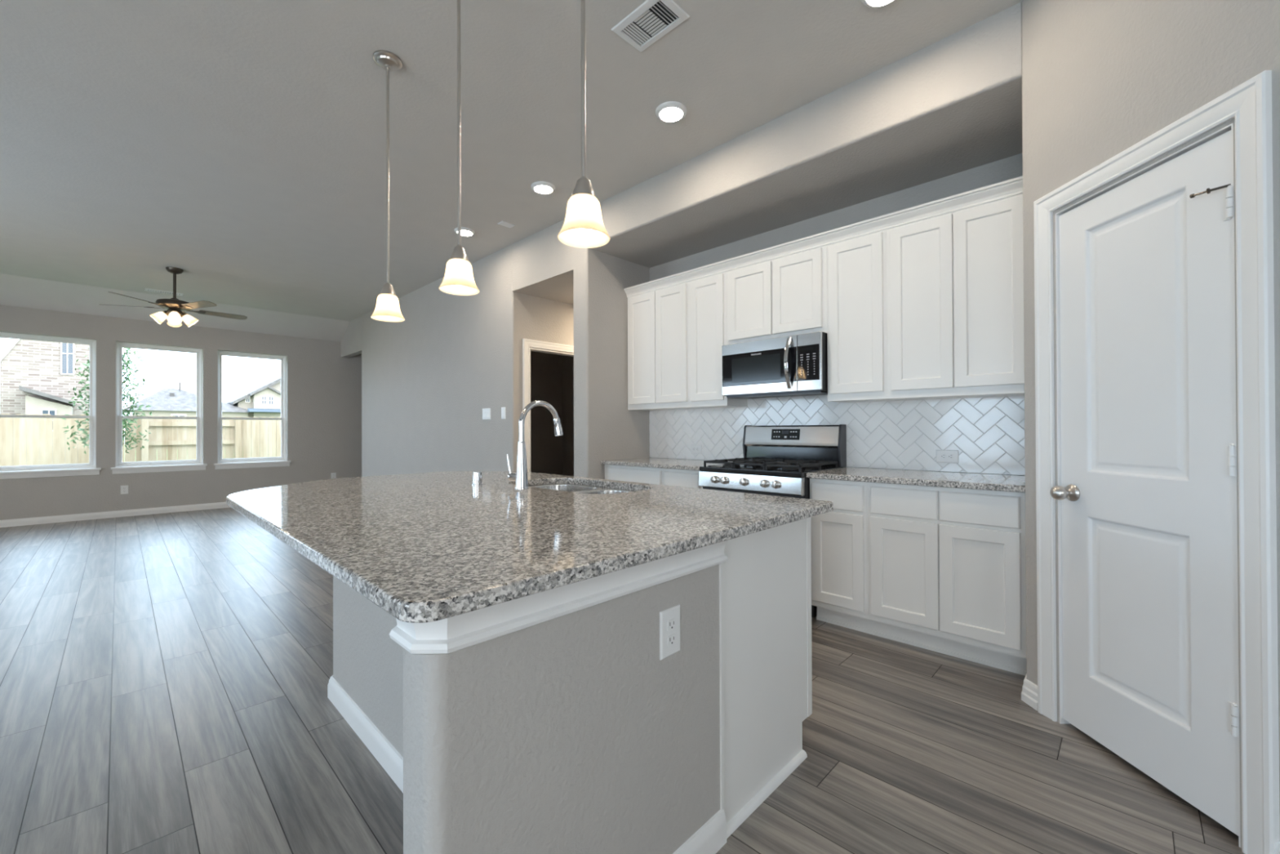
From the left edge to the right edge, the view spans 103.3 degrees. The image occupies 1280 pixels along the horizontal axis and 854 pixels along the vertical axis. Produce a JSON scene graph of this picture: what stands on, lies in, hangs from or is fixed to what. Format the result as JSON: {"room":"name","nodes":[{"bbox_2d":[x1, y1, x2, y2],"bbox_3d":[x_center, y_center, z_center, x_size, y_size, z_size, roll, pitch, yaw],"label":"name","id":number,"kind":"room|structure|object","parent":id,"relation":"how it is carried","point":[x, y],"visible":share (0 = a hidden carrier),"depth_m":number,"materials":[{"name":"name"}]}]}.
{"room":"kitchen","nodes":[
{"label":"kitchen","id":0,"kind":"room"},
{"bbox_2d":[0,304,361,519],"bbox_3d":[-6.379,-0.257,7.933,0.160,3.000,9.900,-1,0,44],"label":"wall","id":1,"kind":"structure","parent":0,"point":[324,388],"depth_m":7.64,"materials":[{"name":"paint"}]},
{"bbox_2d":[0,332,101,479],"bbox_3d":[-7.683,-0.269,6.544,0.182,1.830,0.980,-1,0,44],"label":"window","id":2,"kind":"structure","parent":1,"relation":"in","point":[87,468],"depth_m":6.67,"materials":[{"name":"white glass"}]},
{"bbox_2d":[0,502,230,527],"bbox_3d":[-7.438,1.196,6.701,0.016,0.090,6.461,-1,0,44],"label":"baseboard","id":3,"kind":"structure","parent":1,"relation":"attached to","point":[78,517],"depth_m":6.89,"materials":[{"name":"white wood"}]},
{"bbox_2d":[120,484,128,493],"bbox_3d":[-7.144,0.869,7.011,0.008,0.120,0.077,-1,0,44],"label":"wall outlet","id":4,"kind":"object","parent":1,"relation":"attached to","point":[124,489],"visible":1,"depth_m":7.01,"materials":[{"name":"white plastic"}]},
{"bbox_2d":[111,342,207,474],"bbox_3d":[-6.929,-0.268,7.321,0.182,1.830,1.005,-1,0,44],"label":"window","id":5,"kind":"structure","parent":1,"relation":"in","point":[121,467],"depth_m":7.28,"materials":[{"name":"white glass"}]},
{"bbox_2d":[213,350,291,469],"bbox_3d":[-6.182,-0.267,8.090,0.182,1.830,0.980,-1,0,44],"label":"window","id":6,"kind":"structure","parent":1,"relation":"in","point":[255,462],"depth_m":8.11,"materials":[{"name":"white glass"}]},
{"bbox_2d":[331,472,336,478],"bbox_3d":[-5.360,0.860,8.851,0.008,0.120,0.077,-1,0,44],"label":"wall outlet","id":7,"kind":"object","parent":1,"relation":"attached to","point":[333,474],"visible":0.95,"depth_m":8.85,"materials":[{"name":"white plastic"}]},
{"bbox_2d":[0,0,1022,342],"bbox_3d":[-1.820,-1.788,3.511,12.880,0.620,9.900,-1,0,44],"label":"ceiling","id":8,"kind":"structure","parent":0,"point":[238,146],"depth_m":3.06,"materials":[{"name":"paint"}]},
{"bbox_2d":[144,288,182,295],"bbox_3d":[-6.320,-1.788,6.722,0.150,0.010,0.370,-1,0,44],"label":"ceiling vent","id":9,"kind":"object","parent":8,"relation":"in","point":[145,289],"visible":0.91,"depth_m":6.69,"materials":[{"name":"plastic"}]},
{"bbox_2d":[102,266,247,327],"bbox_3d":[-5.290,-1.478,5.805,1.282,0.648,1.262,-1,0,44],"label":"ceiling fan","id":10,"kind":"object","parent":8,"relation":"hanging from","point":[175,313],"visible":1,"depth_m":5.70,"materials":[{"name":"brown metal"}]},
{"bbox_2d":[370,49,404,322],"bbox_3d":[-1.259,-1.187,2.526,0.153,1.297,0.153,-1,0,44],"label":"pendant light","id":11,"kind":"object","parent":8,"relation":"hanging from","point":[387,308],"visible":1,"depth_m":2.52,"materials":[{"name":"white glass"}]},
{"bbox_2d":[439,0,479,295],"bbox_3d":[-0.722,-1.192,2.020,0.153,1.297,0.153,-1,0,44],"label":"pendant light","id":12,"kind":"object","parent":8,"relation":"hanging from","point":[459,280],"visible":1,"depth_m":2.01,"materials":[{"name":"white glass"}]},
{"bbox_2d":[453,226,475,235],"bbox_3d":[-1.631,-1.812,4.707,0.184,0.020,0.184,-1,0,44],"label":"recessed light","id":13,"kind":"object","parent":8,"relation":"in","point":[464,231],"visible":0.83,"depth_m":4.68,"materials":[{"name":"white plastic"}]},
{"bbox_2d":[461,230,472,235],"bbox_3d":[-1.630,-1.806,4.707,0.134,0.008,0.134,-1,0,44],"label":"diffuser","id":14,"kind":"object","parent":13,"relation":"attached to","point":[464,233],"depth_m":4.70,"materials":[{"name":"white plastic"}]},
{"bbox_2d":[497,220,515,227],"bbox_3d":[-1.201,-1.820,4.552,0.080,0.010,0.130,-1,0,44],"label":"cover plate","id":15,"kind":"object","parent":8,"relation":"attached to","point":[501,223],"visible":1,"depth_m":4.54,"materials":[{"name":"white plastic"}]},
{"bbox_2d":[530,181,555,194],"bbox_3d":[-0.738,-1.820,3.862,0.184,0.020,0.184,-1,0,44],"label":"recessed light","id":16,"kind":"object","parent":8,"relation":"in","point":[540,187],"visible":1,"depth_m":3.83,"materials":[{"name":"white plastic"}]},
{"bbox_2d":[534,185,551,193],"bbox_3d":[-0.738,-1.814,3.862,0.134,0.008,0.134,-1,0,44],"label":"diffuser","id":17,"kind":"object","parent":16,"relation":"attached to","point":[538,188],"depth_m":3.85,"materials":[{"name":"white plastic"}]},
{"bbox_2d":[557,0,609,248],"bbox_3d":[-0.166,-1.197,1.480,0.153,1.297,0.153,-1,0,44],"label":"pendant light","id":18,"kind":"object","parent":8,"relation":"hanging from","point":[583,227],"visible":1,"depth_m":1.46,"materials":[{"name":"white glass"}]},
{"bbox_2d":[611,0,689,52],"bbox_3d":[0.045,-1.837,2.306,0.307,0.010,0.198,-1,0,44],"label":"ceiling vent","id":19,"kind":"object","parent":8,"relation":"in","point":[652,20],"visible":1,"depth_m":2.30,"materials":[{"name":"white plastic"}]},
{"bbox_2d":[655,101,687,122],"bbox_3d":[0.181,-1.829,2.948,0.184,0.020,0.184,-1,0,44],"label":"recessed light","id":20,"kind":"object","parent":8,"relation":"in","point":[669,111],"visible":1,"depth_m":2.92,"materials":[{"name":"white plastic"}]},
{"bbox_2d":[659,107,682,121],"bbox_3d":[0.182,-1.823,2.948,0.134,0.008,0.134,-1,0,44],"label":"diffuser","id":21,"kind":"object","parent":20,"relation":"attached to","point":[666,114],"depth_m":2.95,"materials":[{"name":"white plastic"}]},
{"bbox_2d":[860,0,895,8],"bbox_3d":[1.026,-1.837,2.129,0.184,0.020,0.184,-1,0,44],"label":"recessed light","id":22,"kind":"object","parent":8,"relation":"in","point":[869,3],"visible":1,"depth_m":2.18,"materials":[{"name":"white plastic"}]},
{"bbox_2d":[866,0,892,5],"bbox_3d":[1.026,-1.831,2.129,0.134,0.008,0.134,-1,0,44],"label":"diffuser","id":23,"kind":"object","parent":22,"relation":"attached to","point":[869,2],"depth_m":2.18,"materials":[{"name":"white plastic"}]},
{"bbox_2d":[530,351,573,484],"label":"door","id":24,"kind":"structure","parent":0,"point":[552,375],"depth_m":8.26,"materials":[{"name":"wood"}]},
{"bbox_2d":[511,219,649,479],"bbox_3d":[-0.239,-0.310,5.271,1.152,3.030,1.769,-1,0,44],"label":"wall","id":25,"kind":"structure","parent":0,"point":[593,281],"depth_m":4.44,"materials":[{"name":"paint"}]},
{"bbox_2d":[522,338,573,471],"bbox_3d":[-0.897,0.158,5.483,0.136,2.102,0.924,-1,0,44],"label":"door frame","id":26,"kind":"structure","parent":25,"relation":"in","point":[526,344],"depth_m":5.16,"materials":[{"name":"white wood"}]},
{"bbox_2d":[0,506,1244,853],"bbox_3d":[-1.809,1.252,3.495,12.880,0.100,9.900,-1,0,44],"label":"floor","id":27,"kind":"structure","parent":0,"point":[164,677],"depth_m":1.92,"materials":[{"name":"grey wood"}]},
{"bbox_2d":[327,483,812,853],"bbox_3d":[-0.583,0.748,2.048,2.063,0.882,1.464,-1,0,44],"label":"kitchen island","id":28,"kind":"object","parent":27,"relation":"on","point":[553,721],"visible":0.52,"depth_m":1.20,"materials":[{"name":"paint"}]},
{"bbox_2d":[226,471,833,622],"bbox_3d":[-0.677,0.292,2.123,2.402,0.032,1.505,-1,0,44],"label":"island countertop","id":29,"kind":"structure","parent":28,"relation":"on","point":[433,546],"depth_m":1.36,"materials":[{"name":"stone"}]},
{"bbox_2d":[471,471,483,484],"bbox_3d":[-0.783,0.246,2.439,0.052,0.065,0.052,-1,0,44],"label":"air gap cap","id":30,"kind":"object","parent":29,"relation":"on","point":[477,475],"visible":1,"depth_m":2.42,"materials":[{"name":"silver metal"}]},
{"bbox_2d":[506,400,563,488],"bbox_3d":[-0.490,0.077,2.371,0.134,0.400,0.257,-1,0,44],"label":"kitchen faucet","id":31,"kind":"object","parent":29,"relation":"on","point":[521,475],"visible":1,"depth_m":2.27,"materials":[{"name":"silver metal"}]},
{"bbox_2d":[528,483,636,493],"bbox_3d":[-0.297,0.405,2.426,0.794,0.190,0.424,-1,0,44],"label":"sink","id":32,"kind":"object","parent":29,"relation":"in","point":[578,488],"visible":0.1,"depth_m":2.67,"materials":[{"name":"metal"}]},
{"bbox_2d":[659,604,679,660],"bbox_3d":[0.079,0.523,1.290,0.008,0.120,0.077,-1,0,44],"label":"wall outlet","id":33,"kind":"object","parent":28,"relation":"attached to","point":[669,618],"visible":1,"depth_m":1.28,"materials":[{"name":"white plastic"}]},
{"bbox_2d":[666,617,675,631],"bbox_3d":[0.081,0.503,1.289,0.003,0.027,0.033,-1,0,44],"label":"socket","id":34,"kind":"object","parent":33,"relation":"attached to","point":[671,622],"depth_m":1.29,"materials":[{"name":"white plastic"}]},
{"bbox_2d":[667,633,675,646],"bbox_3d":[0.081,0.542,1.288,0.003,0.027,0.033,-1,0,44],"label":"socket","id":35,"kind":"object","parent":33,"relation":"attached to","point":[671,637],"depth_m":1.29,"materials":[{"name":"white plastic"}]},
{"bbox_2d":[604,464,663,484],"bbox_3d":[0.135,0.758,4.326,0.681,0.881,0.599,-1,0,44],"label":"base cabinet","id":36,"kind":"object","parent":27,"relation":"on","point":[620,473],"visible":0.11,"depth_m":4.08,"materials":[{"name":"white wood"}]},
{"bbox_2d":[600,457,732,471],"bbox_3d":[0.272,0.300,4.177,1.092,0.032,0.622,-1,0,44],"label":"countertop","id":37,"kind":"structure","parent":36,"relation":"on","point":[651,462],"depth_m":4.04,"materials":[{"name":"stone"}]},
{"bbox_2d":[663,468,702,488],"bbox_3d":[0.527,0.755,3.946,0.409,0.881,0.599,-1,0,44],"label":"base cabinet","id":38,"kind":"object","parent":27,"relation":"on","point":[678,477],"visible":0.13,"depth_m":3.74,"materials":[{"name":"white wood"}]},
{"bbox_2d":[698,424,846,617],"bbox_3d":[0.896,0.588,3.483,0.760,1.207,0.724,-1,0,44],"label":"gas range","id":39,"kind":"object","parent":27,"relation":"on","point":[776,460],"visible":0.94,"depth_m":3.46,"materials":[{"name":"metal"}]},
{"bbox_2d":[702,476,817,617],"bbox_3d":[0.897,0.741,3.482,0.756,0.900,0.724,-1,0,44],"label":"oven","id":40,"kind":"object","parent":39,"relation":"in","point":[787,486],"depth_m":3.17,"materials":[{"name":"silver metal"}]},
{"bbox_2d":[699,457,843,477],"bbox_3d":[0.900,0.268,3.489,0.760,0.074,0.618,-1,0,44],"label":"cooktop","id":41,"kind":"object","parent":39,"relation":"in","point":[745,467],"depth_m":3.36,"materials":[{"name":"metal"}]},
{"bbox_2d":[809,478,874,635],"bbox_3d":[1.348,0.747,3.149,0.341,0.881,0.599,-1,0,44],"label":"base cabinet","id":42,"kind":"object","parent":27,"relation":"on","point":[839,536],"visible":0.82,"depth_m":2.93,"materials":[{"name":"white wood"}]},
{"bbox_2d":[867,482,1026,675],"bbox_3d":[1.730,0.744,2.778,0.723,0.881,0.599,-1,0,44],"label":"base cabinet","id":43,"kind":"object","parent":27,"relation":"on","point":[947,566],"visible":0.91,"depth_m":2.54,"materials":[{"name":"white wood"}]},
{"bbox_2d":[805,466,1025,492],"bbox_3d":[1.597,0.287,2.890,1.068,0.032,0.622,-1,0,44],"label":"countertop","id":44,"kind":"structure","parent":43,"relation":"on","point":[1003,482],"depth_m":2.73,"materials":[{"name":"stone"}]},
{"bbox_2d":[340,1,1025,476],"bbox_3d":[-1.150,-0.301,6.155,9.820,3.030,1.769,-1,0,44],"label":"wall","id":45,"kind":"structure","parent":0,"point":[943,119],"depth_m":3.61,"materials":[{"name":"paint"}]},
{"bbox_2d":[482,408,490,419],"bbox_3d":[-1.637,-0.139,5.386,0.169,0.120,0.011,-1,0,44],"label":"light switch","id":46,"kind":"object","parent":45,"relation":"attached to","point":[486,411],"visible":1,"depth_m":5.38,"materials":[{"name":"white plastic"}]},
{"bbox_2d":[501,407,505,418],"bbox_3d":[-1.393,-0.141,5.150,0.077,0.120,0.011,-1,0,44],"label":"light switch","id":47,"kind":"object","parent":45,"relation":"attached to","point":[503,409],"visible":1,"depth_m":5.14,"materials":[{"name":"white plastic"}]},
{"bbox_2d":[627,280,703,410],"bbox_3d":[0.241,-0.668,4.424,0.716,1.022,0.314,-1,0,44],"label":"upper cabinet","id":48,"kind":"object","parent":45,"relation":"attached to","point":[659,375],"visible":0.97,"depth_m":4.28,"materials":[{"name":"white wood"}]},
{"bbox_2d":[623,175,1022,297],"bbox_3d":[1.023,-1.216,3.649,2.926,0.072,0.337,-1,0,44],"label":"crown molding","id":49,"kind":"structure","parent":48,"relation":"attached to","point":[1012,187],"depth_m":3.15,"materials":[{"name":"white wood"}]},
{"bbox_2d":[689,271,748,408],"bbox_3d":[0.626,-0.671,4.051,0.354,1.022,0.314,-1,0,44],"label":"upper cabinet","id":50,"kind":"object","parent":45,"relation":"attached to","point":[708,295],"visible":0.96,"depth_m":3.94,"materials":[{"name":"white wood"}]},
{"bbox_2d":[726,244,826,344],"bbox_3d":[1.032,-0.899,3.658,0.777,0.575,0.314,-1,0,44],"label":"upper cabinet","id":51,"kind":"object","parent":45,"relation":"attached to","point":[786,295],"visible":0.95,"depth_m":3.50,"materials":[{"name":"white wood"}]},
{"bbox_2d":[721,331,827,398],"bbox_3d":[0.990,-0.415,3.602,0.762,0.390,0.446,-1,0,44],"label":"microwave","id":52,"kind":"object","parent":51,"relation":"attached to","point":[795,365],"visible":1,"depth_m":3.44,"materials":[{"name":"metal"}]},
{"bbox_2d":[648,394,1025,475],"bbox_3d":[1.143,0.025,3.759,2.930,0.506,0.013,-1,0,44],"label":"backsplash","id":53,"kind":"structure","parent":45,"relation":"attached to","point":[988,433],"depth_m":3.30,"materials":[{"name":"tile"}]},
{"bbox_2d":[690,444,702,453],"bbox_3d":[0.485,0.192,4.382,0.120,0.077,0.008,-1,0,44],"label":"wall outlet","id":54,"kind":"object","parent":53,"relation":"attached to","point":[696,449],"visible":1,"depth_m":4.37,"materials":[{"name":"white plastic"}]},
{"bbox_2d":[936,449,959,462],"bbox_3d":[1.854,0.177,3.054,0.120,0.077,0.008,-1,0,44],"label":"wall outlet","id":55,"kind":"object","parent":53,"relation":"attached to","point":[942,455],"visible":1,"depth_m":3.05,"materials":[{"name":"white plastic"}]},
{"bbox_2d":[940,453,946,458],"bbox_3d":[1.838,0.177,3.066,0.027,0.033,0.003,-1,0,44],"label":"socket","id":56,"kind":"object","parent":55,"relation":"attached to","point":[942,455],"depth_m":3.07,"materials":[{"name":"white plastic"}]},
{"bbox_2d":[947,453,953,459],"bbox_3d":[1.866,0.177,3.039,0.027,0.033,0.003,-1,0,44],"label":"socket","id":57,"kind":"object","parent":55,"relation":"attached to","point":[950,456],"depth_m":3.04,"materials":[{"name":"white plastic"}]},
{"bbox_2d":[826,229,902,402],"bbox_3d":[1.444,-0.679,3.257,0.368,1.022,0.314,-1,0,44],"label":"upper cabinet","id":58,"kind":"object","parent":45,"relation":"attached to","point":[857,267],"visible":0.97,"depth_m":3.14,"materials":[{"name":"white wood"}]},
{"bbox_2d":[886,193,1024,400],"bbox_3d":[1.830,-0.682,2.882,0.706,1.022,0.314,-1,0,44],"label":"upper cabinet","id":59,"kind":"object","parent":45,"relation":"attached to","point":[955,279],"visible":0.89,"depth_m":2.76,"materials":[{"name":"white wood"}]},
{"bbox_2d":[1021,0,1279,848],"bbox_3d":[2.844,-0.343,1.218,3.051,3.030,1.732,-1,0,44],"label":"wall","id":60,"kind":"structure","parent":0,"point":[1100,77],"depth_m":1.77,"materials":[{"name":"paint"}]},
{"bbox_2d":[1021,673,1037,711],"bbox_3d":[1.695,1.134,2.211,0.058,0.095,0.226,0,0,29],"label":"baseboard","id":61,"kind":"structure","parent":60,"relation":"attached to","point":[1029,690],"depth_m":2.15,"materials":[{"name":"white wood"}]},
{"bbox_2d":[1033,70,1279,853],"bbox_3d":[1.695,0.118,1.722,0.184,2.122,0.774,0,0,-1],"label":"door","id":62,"kind":"structure","parent":60,"relation":"in","point":[1145,491],"depth_m":1.61,"materials":[{"name":"white wood"}]},
{"bbox_2d":[1274,840,1279,853],"bbox_3d":[2.459,1.124,0.473,2.345,0.090,0.161,-1,0,44],"label":"baseboard","id":63,"kind":"structure","parent":60,"relation":"attached to","point":[1277,848],"depth_m":1.33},
{"label":"outside","id":64,"kind":"structure","parent":0,"visible":0},
{"bbox_2d":[124,444,234,462],"bbox_3d":[-32.472,1.909,38.476,79.780,0.100,70.000,-1,0,44],"label":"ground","id":65,"kind":"structure","parent":64,"point":[124,444],"depth_m":34.43,"materials":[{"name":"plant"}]},
{"bbox_2d":[0,338,89,464],"bbox_3d":[-21.067,-1.659,16.503,7.200,6.710,5.340,-1,0,44],"label":"brick house","id":66,"kind":"structure","parent":65,"relation":"on","point":[37,376],"depth_m":15.42,"materials":[{"name":"beige brick"}]},
{"bbox_2d":[61,344,151,454],"bbox_3d":[-8.761,-0.015,8.350,0.979,3.241,1.042,-1,0,44],"label":"young tree","id":67,"kind":"object","parent":65,"relation":"on","point":[131,398],"visible":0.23,"depth_m":8.43,"materials":[{"name":"green plant"}]},
{"bbox_2d":[0,413,280,466],"bbox_3d":[-8.795,0.697,9.834,0.108,1.833,12.866,-1,0,44],"label":"wooden fence","id":68,"kind":"object","parent":65,"relation":"on","point":[167,438],"visible":0.15,"depth_m":9.38,"materials":[{"name":"brown wood"}]},
{"bbox_2d":[123,382,253,448],"bbox_3d":[-42.840,-1.074,48.125,8.500,6.050,9.000,-1,0,44],"label":"neighboring house","id":69,"kind":"structure","parent":65,"relation":"on","point":[166,402],"depth_m":45.13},
{"bbox_2d":[169,392,174,396],"bbox_3d":[-42.172,-2.890,45.599,0.200,0.350,0.300,-1,0,44],"label":"roof vent","id":70,"kind":"object","parent":69,"relation":"attached to","point":[171,394],"depth_m":45.53,"materials":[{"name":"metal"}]},
{"bbox_2d":[224,375,280,417],"bbox_3d":[-38.027,-2.264,53.455,11.400,8.450,8.850,-1,0,44],"label":"gabled house","id":71,"kind":"structure","parent":65,"relation":"on","point":[264,400],"depth_m":48.89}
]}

